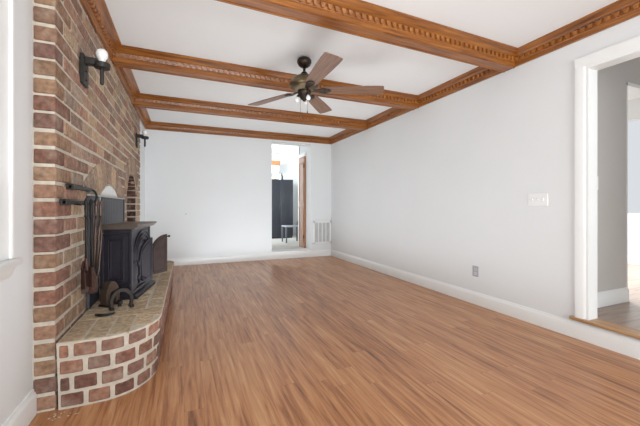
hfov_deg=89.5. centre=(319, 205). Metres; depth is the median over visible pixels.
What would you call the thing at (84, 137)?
brick wall
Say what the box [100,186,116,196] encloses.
plate
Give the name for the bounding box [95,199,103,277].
tongs
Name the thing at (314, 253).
baseboard
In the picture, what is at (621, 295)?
baseboard
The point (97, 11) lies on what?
trim
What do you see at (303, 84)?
ceiling fan
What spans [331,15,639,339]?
wall
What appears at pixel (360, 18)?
ceiling beam
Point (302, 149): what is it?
wall
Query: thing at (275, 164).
upper cabinet
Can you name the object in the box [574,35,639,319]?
trim
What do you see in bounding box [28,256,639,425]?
floor
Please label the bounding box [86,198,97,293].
brush
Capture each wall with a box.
[0,0,144,425]
[33,0,139,412]
[145,129,330,258]
[272,154,297,234]
[299,146,305,154]
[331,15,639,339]
[597,57,639,291]
[628,98,639,255]
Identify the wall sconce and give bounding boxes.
[80,48,110,88]
[135,130,148,147]
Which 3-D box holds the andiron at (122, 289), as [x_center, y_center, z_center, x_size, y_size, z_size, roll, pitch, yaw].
[-1.322,0.608,2.145,0.140,0.135,0.087,0,0,-43]
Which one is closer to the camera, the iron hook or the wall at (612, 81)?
the iron hook
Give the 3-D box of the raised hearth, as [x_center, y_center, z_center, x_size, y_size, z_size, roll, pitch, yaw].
[-1.560,0.847,2.818,0.470,0.346,2.481,0,0,-23]
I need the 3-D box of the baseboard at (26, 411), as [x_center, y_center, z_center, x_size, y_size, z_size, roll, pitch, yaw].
[-0.312,0.958,-0.999,0.018,0.125,5.600,0,0,-23]
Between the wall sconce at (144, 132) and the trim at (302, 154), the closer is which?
the wall sconce at (144, 132)
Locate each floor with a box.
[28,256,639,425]
[272,235,303,249]
[597,264,639,329]
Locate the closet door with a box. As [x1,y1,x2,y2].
[299,156,305,247]
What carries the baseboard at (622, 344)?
attached to the wall at (438, 190)
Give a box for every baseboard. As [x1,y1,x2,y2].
[2,389,36,425]
[167,249,330,265]
[331,249,639,359]
[597,287,628,307]
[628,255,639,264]
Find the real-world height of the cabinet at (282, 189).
1.600 m
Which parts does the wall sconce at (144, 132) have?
plate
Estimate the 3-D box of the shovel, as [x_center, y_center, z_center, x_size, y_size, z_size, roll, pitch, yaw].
[-1.322,0.224,1.830,0.028,0.542,0.058,0,0,1]
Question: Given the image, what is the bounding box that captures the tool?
[93,199,99,278]
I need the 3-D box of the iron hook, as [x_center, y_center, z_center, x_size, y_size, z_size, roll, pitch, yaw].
[-1.324,0.667,1.985,0.107,0.020,0.043,0,0,-23]
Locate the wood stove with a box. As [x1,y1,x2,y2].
[100,221,169,299]
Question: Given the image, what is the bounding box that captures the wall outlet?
[472,266,477,276]
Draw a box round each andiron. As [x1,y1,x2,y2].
[98,281,119,307]
[108,287,133,310]
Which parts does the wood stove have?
moulding, plate, arch moulding, door, door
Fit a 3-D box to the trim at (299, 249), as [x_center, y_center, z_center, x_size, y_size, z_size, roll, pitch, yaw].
[-0.604,0.888,6.456,0.824,0.016,0.308,0,0,-23]
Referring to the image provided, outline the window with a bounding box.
[0,0,22,280]
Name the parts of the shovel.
rod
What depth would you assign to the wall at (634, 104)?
4.78 m
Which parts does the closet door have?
panel moulding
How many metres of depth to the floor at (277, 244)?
7.48 m
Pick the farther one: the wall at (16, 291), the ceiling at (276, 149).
the ceiling at (276, 149)
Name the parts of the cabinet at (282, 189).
door, door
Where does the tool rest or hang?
hanging from the tool rack
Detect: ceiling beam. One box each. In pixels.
[111,45,418,109]
[133,93,367,130]
[216,0,517,71]
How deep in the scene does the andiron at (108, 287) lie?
2.16 m
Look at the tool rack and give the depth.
1.81 m
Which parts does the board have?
panel, grooved panel, post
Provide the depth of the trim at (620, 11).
2.71 m
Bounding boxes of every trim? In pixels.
[81,0,150,128]
[146,121,330,143]
[271,248,311,252]
[298,152,305,245]
[329,0,639,143]
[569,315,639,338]
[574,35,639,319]
[627,82,639,286]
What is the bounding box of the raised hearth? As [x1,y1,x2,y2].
[56,261,173,409]
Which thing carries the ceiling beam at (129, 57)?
attached to the ceiling at (215, 30)
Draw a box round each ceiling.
[105,0,617,136]
[272,144,298,155]
[628,93,639,99]
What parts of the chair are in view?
seat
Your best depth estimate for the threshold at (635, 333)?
2.29 m
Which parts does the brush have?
rod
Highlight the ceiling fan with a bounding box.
[248,52,383,116]
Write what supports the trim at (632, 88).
attached to the wall at (612, 81)
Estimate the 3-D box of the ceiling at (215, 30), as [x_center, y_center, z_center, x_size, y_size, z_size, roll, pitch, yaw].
[0.375,-1.440,1.589,3.892,0.100,10.038,0,0,-23]
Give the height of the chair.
0.690 m
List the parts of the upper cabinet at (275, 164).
door, trim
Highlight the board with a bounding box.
[86,194,124,308]
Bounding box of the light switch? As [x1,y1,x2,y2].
[528,193,547,205]
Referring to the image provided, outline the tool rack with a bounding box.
[59,183,97,205]
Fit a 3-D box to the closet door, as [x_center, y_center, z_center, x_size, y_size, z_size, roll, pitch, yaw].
[-0.390,-0.085,6.913,0.052,1.910,0.355,0,0,-23]
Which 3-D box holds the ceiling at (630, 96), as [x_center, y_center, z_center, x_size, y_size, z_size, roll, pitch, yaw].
[3.502,-1.620,3.482,3.342,0.080,6.700,0,0,-23]
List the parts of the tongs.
tong arm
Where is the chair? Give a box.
[282,217,297,242]
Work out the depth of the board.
2.50 m
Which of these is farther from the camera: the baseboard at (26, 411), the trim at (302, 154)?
the trim at (302, 154)
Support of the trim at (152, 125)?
attached to the wall at (212, 194)
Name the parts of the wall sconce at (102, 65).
plate, arm, bulb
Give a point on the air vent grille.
(321, 229)
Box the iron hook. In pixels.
[95,312,114,316]
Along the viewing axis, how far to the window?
1.31 m
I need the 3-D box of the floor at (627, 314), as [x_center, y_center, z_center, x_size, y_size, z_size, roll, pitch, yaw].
[3.453,0.900,3.461,3.450,0.080,6.700,0,0,-23]
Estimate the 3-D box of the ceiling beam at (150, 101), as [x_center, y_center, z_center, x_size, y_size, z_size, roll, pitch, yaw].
[-0.795,-1.328,4.736,3.390,0.124,0.298,0,0,-23]
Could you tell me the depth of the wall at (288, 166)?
9.74 m
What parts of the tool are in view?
rod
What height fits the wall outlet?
0.110 m
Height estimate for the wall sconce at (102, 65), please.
0.248 m
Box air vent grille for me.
[313,221,330,243]
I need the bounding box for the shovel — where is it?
[81,198,92,293]
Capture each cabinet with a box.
[272,161,279,174]
[272,179,292,238]
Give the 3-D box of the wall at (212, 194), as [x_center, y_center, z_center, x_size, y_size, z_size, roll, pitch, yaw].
[-1.493,-0.185,6.092,3.624,2.410,0.288,0,0,-23]
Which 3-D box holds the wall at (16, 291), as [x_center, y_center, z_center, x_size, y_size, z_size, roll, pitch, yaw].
[-1.131,-0.185,0.853,0.226,2.410,9.650,0,0,-23]
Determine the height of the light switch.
0.108 m

